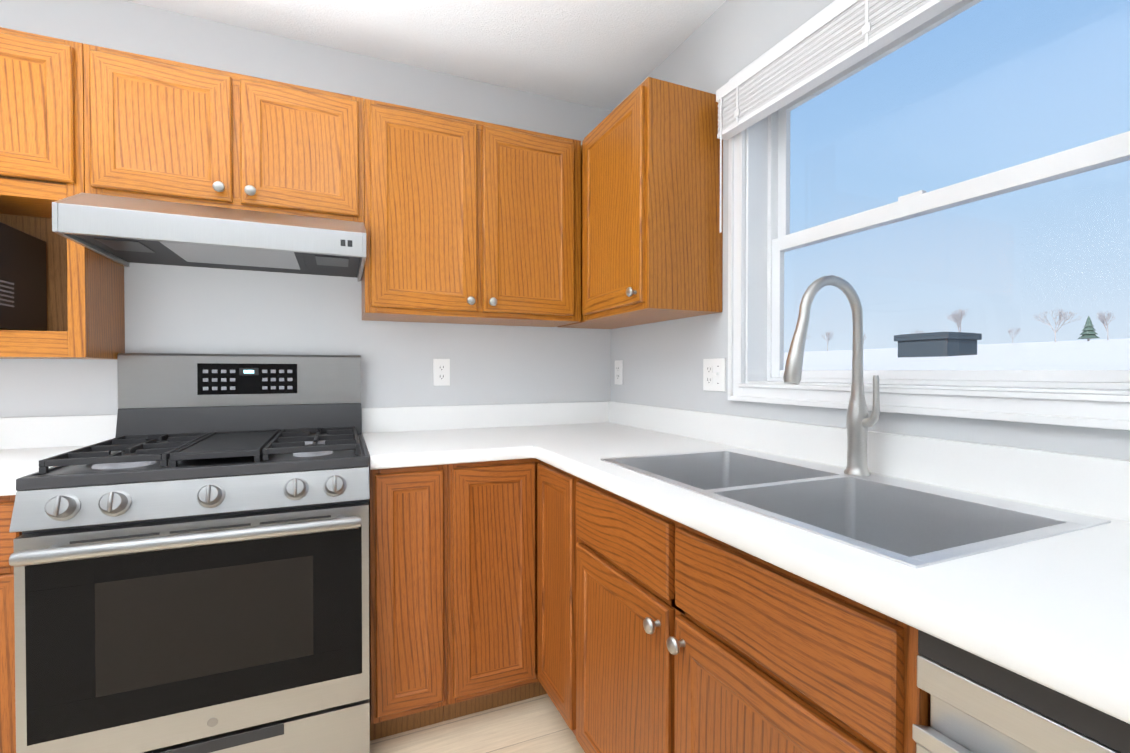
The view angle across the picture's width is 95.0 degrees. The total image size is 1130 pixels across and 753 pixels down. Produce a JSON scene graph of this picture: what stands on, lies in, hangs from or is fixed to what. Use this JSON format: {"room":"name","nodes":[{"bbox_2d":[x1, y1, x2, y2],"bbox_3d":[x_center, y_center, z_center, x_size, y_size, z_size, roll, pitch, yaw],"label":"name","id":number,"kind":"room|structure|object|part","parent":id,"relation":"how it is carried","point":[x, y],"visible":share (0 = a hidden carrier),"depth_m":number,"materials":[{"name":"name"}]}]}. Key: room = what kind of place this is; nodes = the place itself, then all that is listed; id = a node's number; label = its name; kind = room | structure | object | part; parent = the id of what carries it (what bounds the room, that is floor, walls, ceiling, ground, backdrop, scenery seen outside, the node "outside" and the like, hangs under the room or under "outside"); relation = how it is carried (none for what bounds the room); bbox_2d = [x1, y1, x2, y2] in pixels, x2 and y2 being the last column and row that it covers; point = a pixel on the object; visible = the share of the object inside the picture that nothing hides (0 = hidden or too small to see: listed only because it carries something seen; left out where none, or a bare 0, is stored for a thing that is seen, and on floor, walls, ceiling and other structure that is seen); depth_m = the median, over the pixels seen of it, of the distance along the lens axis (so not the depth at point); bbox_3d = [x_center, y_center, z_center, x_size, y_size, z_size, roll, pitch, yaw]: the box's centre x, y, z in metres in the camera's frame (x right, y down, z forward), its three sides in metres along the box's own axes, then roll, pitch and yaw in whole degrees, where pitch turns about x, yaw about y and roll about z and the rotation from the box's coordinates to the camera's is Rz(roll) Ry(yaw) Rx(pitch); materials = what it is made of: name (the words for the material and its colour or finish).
{"room":"kitchen","nodes":[
{"label":"kitchen","id":0,"kind":"room"},
{"bbox_2d":[0,0,610,427],"bbox_3d":[-1.399,-0.075,1.902,3.500,2.440,0.100,0,1,-24],"label":"wall","id":1,"kind":"structure","parent":0,"point":[188,310],"depth_m":2.01,"materials":[{"name":"paint"}]},
{"bbox_2d":[0,27,124,358],"bbox_3d":[-1.779,-0.512,1.482,0.714,0.913,0.354,0,1,-24],"label":"upper cabinet","id":2,"kind":"object","parent":1,"relation":"attached to","point":[42,164],"visible":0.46,"depth_m":1.48,"materials":[{"name":"brown wood"}]},
{"bbox_2d":[0,222,46,330],"bbox_3d":[-1.836,-0.282,1.432,0.476,0.304,0.350,0,1,-24],"label":"microwave","id":3,"kind":"object","parent":2,"relation":"in","point":[23,296],"visible":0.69,"depth_m":1.56,"materials":[{"name":"black plastic"}]},
{"bbox_2d":[83,43,363,222],"bbox_3d":[-1.101,-0.752,1.774,0.760,0.438,0.354,0,1,-24],"label":"upper cabinet","id":4,"kind":"object","parent":1,"relation":"attached to","point":[157,129],"visible":0.94,"depth_m":1.62,"materials":[{"name":"brown wood"}]},
{"bbox_2d":[52,193,365,281],"bbox_3d":[-1.073,-0.454,1.710,0.757,0.153,0.498,0,1,-24],"label":"range hood","id":5,"kind":"object","parent":4,"relation":"attached to","point":[124,231],"visible":1,"depth_m":1.54,"materials":[{"name":"silver metal"}]},
{"bbox_2d":[433,359,449,385],"bbox_3d":[-0.529,-0.018,2.222,0.070,0.115,0.008,0,1,-24],"label":"electrical outlet","id":6,"kind":"object","parent":1,"relation":"attached to","point":[441,372],"visible":1,"depth_m":2.22,"materials":[{"name":"white plastic"}]},
{"bbox_2d":[361,98,580,326],"bbox_3d":[-0.368,-0.601,2.095,0.838,0.748,0.354,0,1,-24],"label":"upper cabinet","id":7,"kind":"object","parent":1,"relation":"attached to","point":[469,221],"visible":0.98,"depth_m":1.94,"materials":[{"name":"brown wood"}]},
{"bbox_2d":[124,0,725,110],"bbox_3d":[-0.557,-1.315,0.128,3.640,0.080,4.000,0,1,-24],"label":"ceiling","id":8,"kind":"structure","parent":0,"point":[609,55],"depth_m":1.95,"materials":[{"name":"white paint"}]},
{"bbox_2d":[370,694,584,752],"bbox_3d":[-0.557,1.195,0.156,3.640,0.060,4.000,0,1,-24],"label":"floor","id":9,"kind":"structure","parent":0,"point":[537,724],"depth_m":1.66,"materials":[{"name":"brown wood"}]},
{"bbox_2d":[0,495,21,752],"bbox_3d":[-1.720,0.714,1.361,0.714,0.874,0.650,0,1,-24],"label":"base cabinet","id":10,"kind":"object","parent":9,"relation":"on","point":[7,694],"visible":0.15,"depth_m":1.22,"materials":[{"name":"brown wood"}]},
{"bbox_2d":[0,415,116,495],"bbox_3d":[-1.724,0.206,1.363,0.714,0.140,0.634,0,1,-24],"label":"countertop","id":11,"kind":"structure","parent":10,"relation":"on","point":[24,441],"depth_m":1.68,"materials":[{"name":"laminate"}]},
{"bbox_2d":[9,353,369,752],"bbox_3d":[-1.015,0.536,1.586,0.753,1.226,0.738,0,1,-24],"label":"range","id":12,"kind":"object","parent":9,"relation":"on","point":[189,559],"visible":1,"depth_m":1.34,"materials":[{"name":"silver metal"}]},
{"bbox_3d":[-0.882,0.394,1.280,0.703,0.034,0.073,0,1,-24],"label":"handle","id":13,"kind":"part","parent":12,"relation":"part of","materials":[{"name":"silver metal"}]},
{"bbox_3d":[-0.904,0.639,1.332,0.747,0.551,0.038,0,1,-24],"label":"door","id":14,"kind":"part","parent":12,"relation":"part of","materials":[{"name":"silver metal"}]},
{"bbox_2d":[16,434,368,490],"bbox_3d":[-1.032,0.241,1.624,0.753,0.028,0.650,0,1,-24],"label":"cooktop","id":15,"kind":"object","parent":12,"relation":"in","point":[141,474],"depth_m":1.34,"materials":[{"name":"black metal"}]},
{"bbox_3d":[-0.904,1.021,1.336,0.747,0.191,0.038,0,1,-24],"label":"drawer","id":16,"kind":"part","parent":12,"relation":"part of","materials":[{"name":"silver metal"}]},
{"bbox_2d":[369,464,447,740],"bbox_3d":[-0.595,0.709,1.868,0.230,0.874,0.617,0,1,-24],"label":"base cabinet","id":17,"kind":"object","parent":9,"relation":"on","point":[408,597],"visible":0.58,"depth_m":1.59,"materials":[{"name":"brown wood"}]},
{"bbox_2d":[443,458,578,735],"bbox_3d":[-0.012,0.708,1.961,0.912,0.874,0.912,0,1,-24],"label":"base cabinet","id":18,"kind":"object","parent":9,"relation":"on","point":[512,539],"visible":0.46,"depth_m":1.68,"materials":[{"name":"brown wood"}]},
{"bbox_2d":[362,404,527,469],"bbox_3d":[-0.466,0.200,1.910,0.505,0.140,0.634,0,1,-24],"label":"countertop","id":19,"kind":"structure","parent":18,"relation":"on","point":[393,437],"depth_m":2.04,"materials":[{"name":"laminate"}]},
{"bbox_2d":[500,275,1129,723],"bbox_3d":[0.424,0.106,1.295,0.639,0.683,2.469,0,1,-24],"label":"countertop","id":20,"kind":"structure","parent":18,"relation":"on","point":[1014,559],"depth_m":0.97,"materials":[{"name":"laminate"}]},
{"bbox_2d":[783,275,879,475],"bbox_3d":[0.614,0.000,1.188,0.258,0.470,0.082,0,1,-24],"label":"faucet","id":21,"kind":"object","parent":20,"relation":"on","point":[858,420],"depth_m":1.22,"materials":[{"name":"silver metal"}]},
{"bbox_2d":[576,478,929,752],"bbox_3d":[0.480,0.717,1.159,0.650,0.874,0.949,0,1,-24],"label":"base cabinet","id":22,"kind":"object","parent":9,"relation":"on","point":[690,640],"visible":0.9,"depth_m":0.92,"materials":[{"name":"brown wood"}]},
{"bbox_2d":[912,630,1129,752],"bbox_3d":[0.790,0.728,0.448,0.592,0.868,0.598,0,1,-24],"label":"dishwasher","id":23,"kind":"object","parent":9,"relation":"on","point":[978,704],"visible":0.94,"depth_m":0.53,"materials":[{"name":"grey metal"}]},
{"bbox_2d":[611,0,1129,459],"bbox_3d":[1.027,-0.063,0.886,0.140,2.440,3.900,0,1,-24],"label":"wall","id":24,"kind":"structure","parent":0,"point":[721,45],"depth_m":1.79,"materials":[{"name":"paint"}]},
{"bbox_2d":[615,360,622,384],"bbox_3d":[0.255,-0.019,2.475,0.008,0.115,0.070,0,1,-24],"label":"outlet","id":25,"kind":"object","parent":24,"relation":"attached to","point":[618,372],"visible":1,"depth_m":2.46,"materials":[{"name":"white plastic"}]},
{"bbox_2d":[557,77,722,328],"bbox_3d":[0.224,-0.601,2.102,0.354,0.748,0.813,0,1,-24],"label":"upper cabinet","id":26,"kind":"object","parent":24,"relation":"attached to","point":[651,243],"visible":1,"depth_m":1.76,"materials":[{"name":"brown wood"}]},
{"bbox_2d":[703,358,725,391],"bbox_3d":[0.527,-0.006,1.841,0.016,0.115,0.116,0,1,-24],"label":"outlet","id":27,"kind":"object","parent":24,"relation":"attached to","point":[714,374],"visible":1,"depth_m":1.84,"materials":[{"name":"white plastic"}]},
{"bbox_2d":[716,0,1129,430],"bbox_3d":[0.810,-0.453,1.277,0.220,1.077,1.076,0,1,-24],"label":"window unit","id":28,"kind":"structure","parent":24,"relation":"in","point":[829,46],"depth_m":1.36,"materials":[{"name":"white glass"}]},
{"label":"outside","id":29,"kind":"structure","parent":0,"visible":0},
{"bbox_2d":[784,338,1129,369],"bbox_3d":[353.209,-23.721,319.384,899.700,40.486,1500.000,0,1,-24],"label":"ground","id":30,"kind":"structure","parent":29,"point":[1082,353],"depth_m":7.44,"materials":[{"name":"white snow"}]},
{"bbox_2d":[821,331,833,350],"bbox_3d":[85.766,-11.475,167.902,5.408,6.853,3.539,0,1,-24],"label":"tree","id":31,"kind":"object","parent":30,"relation":"on","point":[828,335],"depth_m":168.01,"materials":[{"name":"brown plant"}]},
{"bbox_2d":[894,332,981,357],"bbox_3d":[7.387,-0.612,10.297,1.040,0.475,1.040,0,1,-24],"label":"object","id":32,"kind":"object","parent":30,"relation":"on","point":[930,340],"depth_m":9.94,"materials":[{"name":"plastic"}]},
{"bbox_2d":[947,309,966,331],"bbox_3d":[71.115,-8.862,94.074,4.602,7.126,4.676,0,1,-24],"label":"tree","id":33,"kind":"object","parent":30,"relation":"on","point":[958,315],"depth_m":93.65,"materials":[{"name":"grey plant"}]},
{"bbox_2d":[1007,327,1020,343],"bbox_3d":[127.683,-11.669,147.438,3.439,4.954,2.965,0,1,-24],"label":"tree","id":34,"kind":"object","parent":30,"relation":"on","point":[1009,330],"depth_m":147.80,"materials":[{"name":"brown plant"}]},
{"bbox_2d":[1031,308,1080,341],"bbox_3d":[83.671,-8.666,88.542,4.156,6.032,5.806,0,1,-24],"label":"tree","id":35,"kind":"object","parent":30,"relation":"on","point":[1061,316],"depth_m":88.05,"materials":[{"name":"grey plant"}]},
{"bbox_2d":[1078,316,1098,340],"bbox_3d":[74.483,-6.830,73.720,2.265,3.800,2.231,0,1,-24],"label":"evergreen tree","id":36,"kind":"object","parent":30,"relation":"on","point":[1085,334],"depth_m":73.39,"materials":[{"name":"green plant"}]},
{"bbox_2d":[1097,310,1114,339],"bbox_3d":[87.155,-8.171,83.604,3.676,5.032,2.468,0,1,-24],"label":"tree","id":37,"kind":"object","parent":30,"relation":"on","point":[1102,320],"depth_m":83.43,"materials":[{"name":"grey plant"}]}
]}

